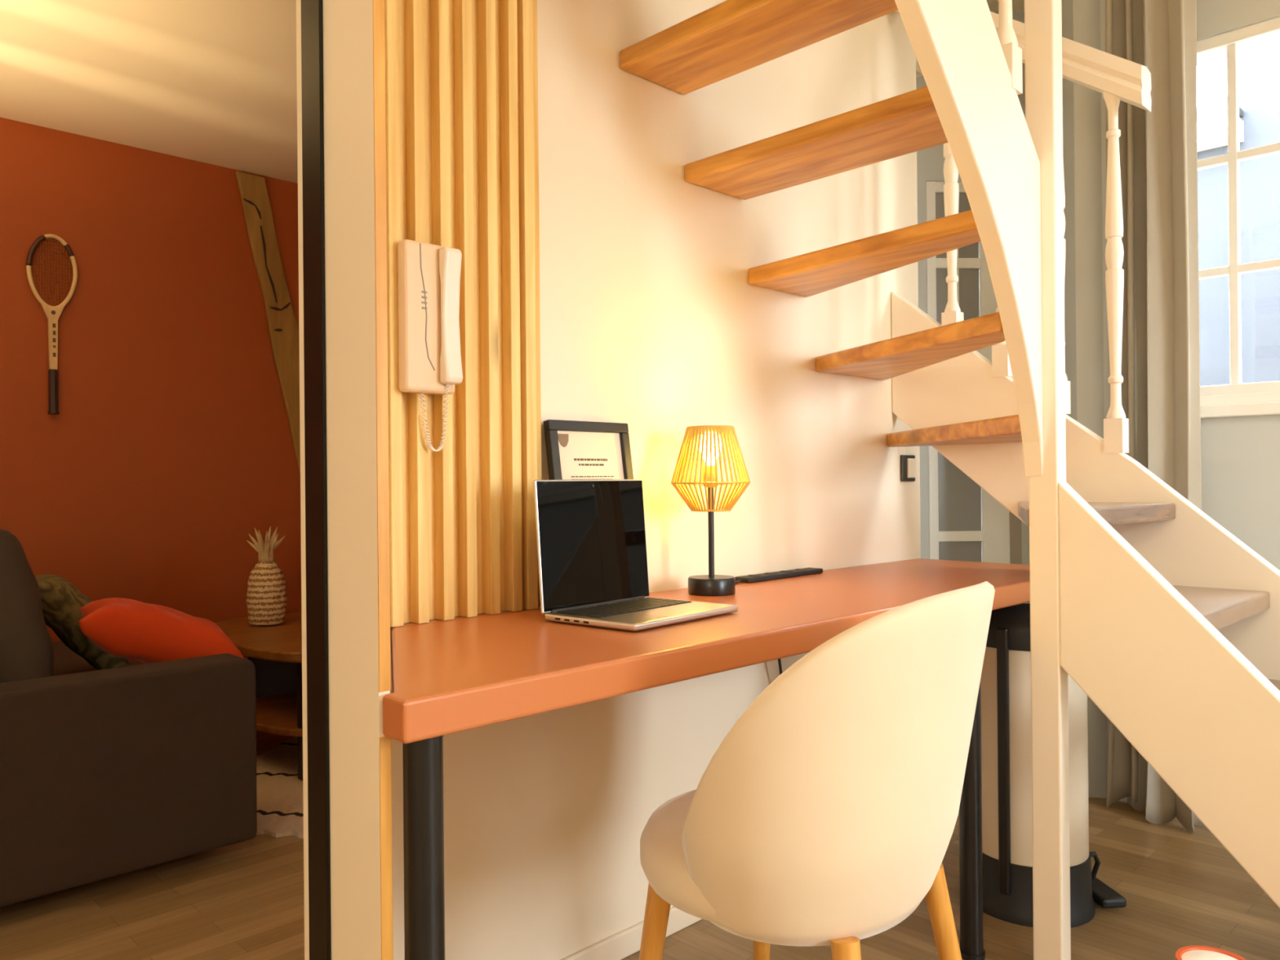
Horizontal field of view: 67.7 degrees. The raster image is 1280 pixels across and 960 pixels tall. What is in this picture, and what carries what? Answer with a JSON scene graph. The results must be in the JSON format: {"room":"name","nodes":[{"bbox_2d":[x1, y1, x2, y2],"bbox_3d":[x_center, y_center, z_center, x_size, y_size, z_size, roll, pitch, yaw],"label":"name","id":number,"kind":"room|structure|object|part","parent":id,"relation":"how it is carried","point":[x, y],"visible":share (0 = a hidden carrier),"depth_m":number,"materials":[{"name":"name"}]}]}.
{"room":"home office","nodes":[
{"label":"home office","id":0,"kind":"room"},
{"bbox_2d":[0,117,301,664],"bbox_3d":[-2.911,-0.160,3.136,5.700,2.380,0.150,0,0,-45],"label":"wall","id":1,"kind":"structure","parent":0,"point":[169,442],"depth_m":3.90,"materials":[{"name":"paint"}]},
{"bbox_2d":[26,234,77,413],"bbox_3d":[-2.255,-0.599,3.665,0.174,0.690,0.039,0,0,-45],"label":"tennis racket","id":2,"kind":"object","parent":1,"relation":"attached to","point":[52,313],"visible":1,"depth_m":3.66,"materials":[{"name":"brown wood"}]},
{"bbox_2d":[235,171,300,474],"bbox_3d":[-1.519,-0.168,4.396,0.657,2.367,0.027,0,0,-45],"label":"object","id":3,"kind":"object","parent":1,"relation":"attached to","point":[283,329],"visible":0.52,"depth_m":4.28,"materials":[{"name":"brown wood"}]},
{"bbox_2d":[322,0,390,959],"bbox_3d":[-0.422,-0.355,1.390,0.137,2.720,0.643,-1,0,-19],"label":"wall partition","id":4,"kind":"structure","parent":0,"point":[355,700],"depth_m":1.13,"materials":[{"name":"beige paint"}]},
{"bbox_2d":[296,0,309,959],"bbox_3d":[-0.431,-0.355,1.217,0.002,2.720,0.016,0,0,-45],"label":"trim","id":5,"kind":"structure","parent":4,"relation":"attached to","point":[298,2],"depth_m":1.22,"materials":[{"name":"beige paint"}]},
{"bbox_2d":[300,0,330,959],"bbox_3d":[-0.408,-0.355,1.192,0.005,2.720,0.052,0,0,-45],"label":"trim","id":6,"kind":"structure","parent":4,"relation":"attached to","point":[312,45],"depth_m":1.19,"materials":[{"name":"black"}]},
{"bbox_2d":[373,0,393,959],"bbox_3d":[-0.298,-0.356,1.095,0.014,2.719,0.001,0,0,-45],"label":"trim","id":7,"kind":"structure","parent":4,"relation":"attached to","point":[379,28],"depth_m":1.09,"materials":[{"name":"brown wood"}]},
{"bbox_2d":[0,0,922,183],"bbox_3d":[-1.992,-1.529,2.202,5.700,0.340,2.790,0,0,-45],"label":"ceiling","id":8,"kind":"structure","parent":0,"point":[211,82],"depth_m":3.20,"materials":[{"name":"beige paint"}]},
{"bbox_2d":[0,729,1279,959],"bbox_3d":[-0.041,1.032,1.113,6.900,0.060,7.050,0,0,-45],"label":"floor","id":9,"kind":"structure","parent":0,"point":[1180,887],"depth_m":2.20,"materials":[{"name":"brown wood"}]},
{"bbox_2d":[0,640,257,906],"bbox_3d":[-1.911,0.651,2.769,0.950,0.740,1.570,0,0,-45],"label":"sofa","id":10,"kind":"object","parent":9,"relation":"on","point":[107,773],"visible":0.96,"depth_m":2.31,"materials":[{"name":"grey fabric"}]},
{"bbox_2d":[0,528,54,683],"bbox_3d":[-1.737,0.344,2.557,0.218,0.460,0.600,0,0,-45],"label":"cushion","id":11,"kind":"object","parent":10,"relation":"on","point":[26,645],"visible":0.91,"depth_m":2.36,"materials":[{"name":"grey fabric"}]},
{"bbox_2d":[35,573,128,670],"bbox_3d":[-1.697,0.434,2.892,0.254,0.288,0.340,0,0,-30],"label":"throw pillow","id":12,"kind":"object","parent":10,"relation":"on","point":[61,600],"visible":0.59,"depth_m":2.76,"materials":[{"name":"green fabric"}]},
{"bbox_2d":[52,640,137,675],"bbox_3d":[-1.885,0.688,2.907,0.680,0.175,1.410,0,0,-45],"label":"seat cushion","id":13,"kind":"object","parent":10,"relation":"on","point":[66,661],"depth_m":3.14,"materials":[{"name":"grey fabric"}]},
{"bbox_2d":[76,597,243,663],"bbox_3d":[-1.354,0.443,2.704,0.420,0.221,0.330,0,0,-30],"label":"throw pillow","id":14,"kind":"object","parent":10,"relation":"on","point":[124,628],"visible":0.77,"depth_m":2.60,"materials":[{"name":"red fabric"}]},
{"bbox_2d":[256,736,303,838],"bbox_3d":[-0.901,1.004,3.343,1.000,0.014,1.312,-1,0,8],"label":"rug","id":15,"kind":"object","parent":9,"relation":"on","point":[279,789],"visible":0.14,"depth_m":3.06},
{"bbox_2d":[214,611,302,780],"bbox_3d":[-1.158,0.781,3.665,0.860,0.433,1.080,0,0,-45],"label":"coffee table","id":16,"kind":"object","parent":15,"relation":"on","point":[275,651],"visible":0.15,"depth_m":3.46,"materials":[{"name":"brown wood"}]},
{"bbox_2d":[246,526,287,626],"bbox_3d":[-1.465,0.375,3.744,0.149,0.383,0.149,0,0,-25],"label":"ornament","id":17,"kind":"object","parent":16,"relation":"on","point":[266,595],"visible":1,"depth_m":3.70,"materials":[{"name":"wicker"}]},
{"bbox_3d":[-1.464,0.259,3.748,0.115,0.150,0.121,-1,0,28],"label":"crown","id":18,"kind":"part","parent":17,"relation":"part of","materials":[{"name":"wicker"}]},
{"bbox_3d":[-1.303,0.714,3.796,0.500,0.225,0.030,0,0,-45],"label":"panel","id":19,"kind":"part","parent":16,"relation":"part of","materials":[{"name":"black wood"}]},
{"bbox_2d":[255,691,302,737],"bbox_3d":[-1.157,0.837,3.665,0.820,0.025,1.000,0,0,-45],"label":"shelf","id":20,"kind":"object","parent":16,"relation":"attached to","point":[276,711],"depth_m":3.37,"materials":[{"name":"brown wood"}]},
{"bbox_3d":[-1.116,0.798,3.184,0.040,0.398,0.040,0,0,-45],"label":"leg","id":21,"kind":"part","parent":16,"relation":"part of","materials":[{"name":"black wood"}]},
{"bbox_2d":[382,558,1030,959],"bbox_3d":[0.300,0.612,1.951,2.059,0.774,0.540,0,0,-45],"label":"desk","id":22,"kind":"object","parent":9,"relation":"on","point":[460,673],"depth_m":1.42,"materials":[{"name":"wood"}]},
{"bbox_3d":[-0.249,0.648,1.107,0.054,0.711,0.054,0,0,-45],"label":"leg","id":23,"kind":"part","parent":22,"relation":"part of","materials":[{"name":"black metal"}]},
{"bbox_2d":[543,419,633,479],"bbox_3d":[-0.087,0.062,1.907,0.214,0.360,0.068,0,0,-45],"label":"picture frame","id":24,"kind":"object","parent":22,"relation":"on","point":[575,450],"visible":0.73,"depth_m":1.91,"materials":[{"name":"black plastic"}]},
{"bbox_2d":[557,431,624,479],"bbox_3d":[-0.089,0.063,1.909,0.178,0.323,0.049,0,0,-45],"label":"print","id":25,"kind":"object","parent":24,"relation":"attached to","point":[581,455],"depth_m":1.92,"materials":[{"name":"white paper"}]},
{"bbox_2d":[533,479,737,631],"bbox_3d":[-0.004,0.119,1.687,0.230,0.241,0.289,-1,0,40],"label":"laptop","id":26,"kind":"object","parent":22,"relation":"on","point":[591,533],"visible":1,"depth_m":1.72,"materials":[{"name":"silver metal"}]},
{"bbox_3d":[-0.083,0.115,1.754,0.022,0.232,0.289,-1,0,40],"label":"screen lid","id":27,"kind":"part","parent":26,"relation":"part of","materials":[{"name":"black glass"}]},
{"bbox_2d":[671,425,751,595],"bbox_3d":[0.191,0.063,2.068,0.286,0.354,0.172,0,0,-45],"label":"table lamp","id":28,"kind":"object","parent":22,"relation":"on","point":[704,441],"visible":1,"depth_m":1.99,"materials":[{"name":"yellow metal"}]},
{"bbox_3d":[0.149,-0.067,2.026,0.052,0.072,0.052,0,0,-45],"label":"bulb","id":29,"kind":"part","parent":28,"relation":"part of","materials":[{"name":"white"}]},
{"bbox_2d":[702,465,718,487],"bbox_3d":[0.150,-0.008,2.026,0.032,0.047,0.032,0,0,-45],"label":"bulb socket","id":30,"kind":"object","parent":28,"relation":"attached to","point":[713,473],"depth_m":2.01,"materials":[{"name":"gold metal"}]},
{"bbox_3d":[0.151,0.103,2.025,0.012,0.205,0.012,0,0,-45],"label":"stem","id":31,"kind":"part","parent":28,"relation":"part of","materials":[{"name":"black metal"}]},
{"bbox_3d":[0.150,-0.024,2.026,0.169,0.179,0.169,0,0,-45],"label":"lamp shade","id":32,"kind":"part","parent":28,"relation":"part of","materials":[{"name":"gold metal"}]},
{"bbox_2d":[747,574,760,576],"bbox_3d":[0.272,0.227,2.266,0.030,0.002,0.030,-1,0,35],"label":"outlet","id":33,"kind":"object","parent":22,"relation":"attached to","point":[748,575],"depth_m":2.26,"materials":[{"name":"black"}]},
{"bbox_3d":[0.345,0.232,2.342,0.044,0.014,0.310,-1,0,44],"label":"power strip","id":34,"kind":"part","parent":22,"relation":"part of","materials":[{"name":"black plastic"}]},
{"bbox_2d":[777,658,782,675],"bbox_3d":[0.365,0.615,2.358,0.016,0.650,0.112,-1,0,29],"label":"hanging cable","id":35,"kind":"object","parent":22,"relation":"hanging from","point":[779,660],"visible":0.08,"depth_m":2.33,"materials":[{"name":"black plastic"}]},
{"bbox_3d":[0.691,0.640,1.997,0.054,0.711,0.054,0,0,-45],"label":"leg","id":36,"kind":"part","parent":22,"relation":"part of","materials":[{"name":"black metal"}]},
{"bbox_2d":[638,581,995,959],"bbox_3d":[0.263,0.573,1.456,0.553,0.856,0.527,0,0,-45],"label":"dining chair","id":37,"kind":"object","parent":9,"relation":"on","point":[827,813],"visible":1,"depth_m":1.23,"materials":[{"name":"beige plastic"}]},
{"bbox_3d":[0.008,0.803,1.429,0.093,0.400,0.037,-1,0,-18],"label":"leg","id":38,"kind":"part","parent":37,"relation":"part of","materials":[{"name":"brown wood"}]},
{"bbox_3d":[0.219,0.565,1.483,0.457,0.105,0.427,0,0,-45],"label":"seat","id":39,"kind":"part","parent":37,"relation":"part of","materials":[{"name":"white plastic"}]},
{"bbox_3d":[0.219,0.802,1.702,0.037,0.400,0.093,-1,0,1],"label":"leg","id":40,"kind":"part","parent":37,"relation":"part of","materials":[{"name":"brown wood"}]},
{"bbox_3d":[0.282,0.800,1.218,0.037,0.401,0.111,-1,0,-17],"label":"leg","id":41,"kind":"part","parent":37,"relation":"part of","materials":[{"name":"brown wood"}]},
{"bbox_3d":[0.492,0.799,1.490,0.111,0.401,0.037,-1,0,0],"label":"leg","id":42,"kind":"part","parent":37,"relation":"part of","materials":[{"name":"brown wood"}]},
{"bbox_2d":[619,0,1279,959],"bbox_3d":[0.677,-0.364,1.564,1.926,2.719,1.657,0,0,-45],"label":"staircase","id":43,"kind":"structure","parent":9,"relation":"on","point":[1167,621],"depth_m":1.88,"materials":[{"name":"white wood"}]},
{"bbox_3d":[0.990,-1.186,2.555,0.074,0.572,0.672,0,0,-45],"label":"handrail","id":44,"kind":"part","parent":43,"relation":"part of","materials":[{"name":"beige paint"}]},
{"bbox_3d":[0.811,-0.365,1.908,0.045,2.719,0.059,0,0,-45],"label":"newel post","id":45,"kind":"part","parent":43,"relation":"part of","materials":[{"name":"beige paint"}]},
{"bbox_2d":[980,603,1126,928],"bbox_3d":[0.941,0.646,2.255,0.328,0.695,0.280,-1,0,-6],"label":"pedal bin","id":46,"kind":"object","parent":9,"relation":"on","point":[1006,674],"visible":0.56,"depth_m":2.15,"materials":[{"name":"beige metal"}]},
{"bbox_3d":[0.914,0.341,2.253,0.266,0.083,0.266,0,0,-45],"label":"lid","id":47,"kind":"part","parent":46,"relation":"part of","materials":[{"name":"black plastic"}]},
{"bbox_3d":[1.062,0.918,2.250,0.049,0.086,0.034,0,0,-45],"label":"pedal arm","id":48,"kind":"part","parent":46,"relation":"part of","materials":[{"name":"black plastic"}]},
{"bbox_2d":[1175,945,1246,959],"bbox_3d":[0.870,0.859,1.441,0.132,0.269,0.132,0,0,-45],"label":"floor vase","id":49,"kind":"object","parent":9,"relation":"on","point":[1193,952],"visible":1,"depth_m":1.47,"materials":[{"name":"orange ceramic"}]},
{"bbox_2d":[390,0,920,959],"bbox_3d":[0.126,-0.359,2.300,1.878,2.720,0.162,0,0,-45],"label":"wall","id":50,"kind":"structure","parent":0,"point":[652,322],"depth_m":2.12,"materials":[{"name":"beige paint"}]},
{"bbox_2d":[384,0,541,626],"bbox_3d":[-0.313,-0.731,1.722,0.342,1.950,0.041,0,0,-45],"label":"panel","id":51,"kind":"object","parent":50,"relation":"attached to","point":[461,76],"visible":0.98,"depth_m":1.71,"materials":[{"name":"brown wood"}]},
{"bbox_2d":[397,239,462,451],"bbox_3d":[-0.352,-0.225,1.609,0.098,0.351,0.056,0,0,-45],"label":"phone","id":52,"kind":"object","parent":51,"relation":"attached to","point":[428,275],"visible":1,"depth_m":1.60,"materials":[{"name":"white plastic"}]},
{"bbox_3d":[-0.362,-0.273,1.619,0.098,0.253,0.030,0,0,-45],"label":"plate","id":53,"kind":"part","parent":52,"relation":"part of","materials":[{"name":"white plastic"}]},
{"bbox_3d":[-0.345,-0.107,1.622,0.053,0.115,0.031,0,0,-45],"label":"coiled cord","id":54,"kind":"part","parent":52,"relation":"part of","materials":[{"name":"beige plastic"}]},
{"bbox_2d":[561,906,701,959],"bbox_3d":[0.234,0.973,2.271,1.783,0.055,0.012,0,0,-45],"label":"baseboard","id":55,"kind":"structure","parent":50,"relation":"attached to","point":[627,942],"depth_m":2.00,"materials":[{"name":"beige paint"}]},
{"bbox_2d":[900,454,915,481],"bbox_3d":[0.801,-0.035,2.845,0.076,0.078,0.012,0,0,-45],"label":"light switch","id":56,"kind":"object","parent":50,"relation":"attached to","point":[908,463],"visible":1,"depth_m":2.83,"materials":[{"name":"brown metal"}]},
{"bbox_2d":[915,9,1030,603],"bbox_3d":[1.079,-0.366,3.550,0.890,2.720,0.100,-1,0,-2],"label":"wall","id":57,"kind":"structure","parent":0,"point":[930,161],"depth_m":3.50,"materials":[{"name":"white paint"}]},
{"bbox_2d":[925,181,1022,564],"bbox_3d":[1.230,-0.053,3.523,0.343,2.091,0.035,-1,0,-2],"label":"door","id":58,"kind":"structure","parent":57,"relation":"in","point":[966,522],"depth_m":3.51,"materials":[{"name":"white paint"}]},
{"bbox_3d":[1.176,-0.043,3.521,0.163,2.032,0.006,-1,0,-2],"label":"pane","id":59,"kind":"part","parent":58,"relation":"part of","materials":[{"name":"grey"}]},
{"bbox_2d":[986,0,1024,10],"bbox_3d":[0.586,-1.775,0.460,6.900,0.100,5.200,0,0,-45],"label":"ceiling","id":60,"kind":"structure","parent":0,"point":[1017,5],"depth_m":3.47,"materials":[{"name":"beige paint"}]},
{"bbox_2d":[1105,0,1210,832],"bbox_3d":[1.496,-0.362,2.790,0.134,2.701,0.325,-1,0,-19],"label":"curtain","id":61,"kind":"object","parent":60,"relation":"hanging from","point":[1160,370],"visible":0.62,"depth_m":2.73,"materials":[{"name":"beige fabric"}]},
{"bbox_3d":[1.484,-0.362,2.861,0.099,2.701,0.194,0,0,-45],"label":"panel","id":62,"kind":"part","parent":61,"relation":"part of","materials":[{"name":"beige fabric"}]},
{"bbox_3d":[1.519,-0.363,2.708,0.081,2.701,0.165,0,0,-45],"label":"panel","id":63,"kind":"part","parent":61,"relation":"part of","materials":[{"name":"beige fabric"}]},
{"bbox_2d":[1061,0,1107,798],"bbox_3d":[1.445,-0.370,3.250,0.080,2.720,0.553,-1,0,9],"label":"wall","id":64,"kind":"structure","parent":0,"point":[1081,19],"depth_m":2.98,"materials":[{"name":"white paint"}]},
{"bbox_2d":[1100,0,1279,802],"bbox_3d":[2.849,-0.384,1.699,0.200,2.720,3.785,0,0,-45],"label":"wall","id":65,"kind":"structure","parent":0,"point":[1240,456],"depth_m":2.71,"materials":[{"name":"white paint"}]},
{"bbox_2d":[1196,16,1279,418],"bbox_3d":[2.517,-0.741,1.913,0.105,1.105,2.710,0,0,-45],"label":"window","id":66,"kind":"structure","parent":65,"relation":"attached to","point":[1235,399],"depth_m":2.73,"materials":[{"name":"white paint"}]},
{"bbox_3d":[2.518,-0.221,1.909,0.095,0.065,2.710,0,0,-45],"label":"sill","id":67,"kind":"part","parent":66,"relation":"part of","materials":[{"name":"white paint"}]},
{"label":"outside","id":68,"kind":"structure","parent":0,"visible":0},
{"bbox_3d":[14.195,1.935,14.105,80.000,0.100,80.000,0,0,-45],"label":"ground","id":69,"kind":"structure","parent":68,"visible":0},
{"bbox_2d":[1196,59,1279,386],"bbox_3d":[6.869,-0.859,4.446,1.980,5.600,8.600,0,0,-45],"label":"neighbouring house","id":70,"kind":"structure","parent":69,"relation":"on","point":[1260,104],"depth_m":6.21,"materials":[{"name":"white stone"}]}
]}

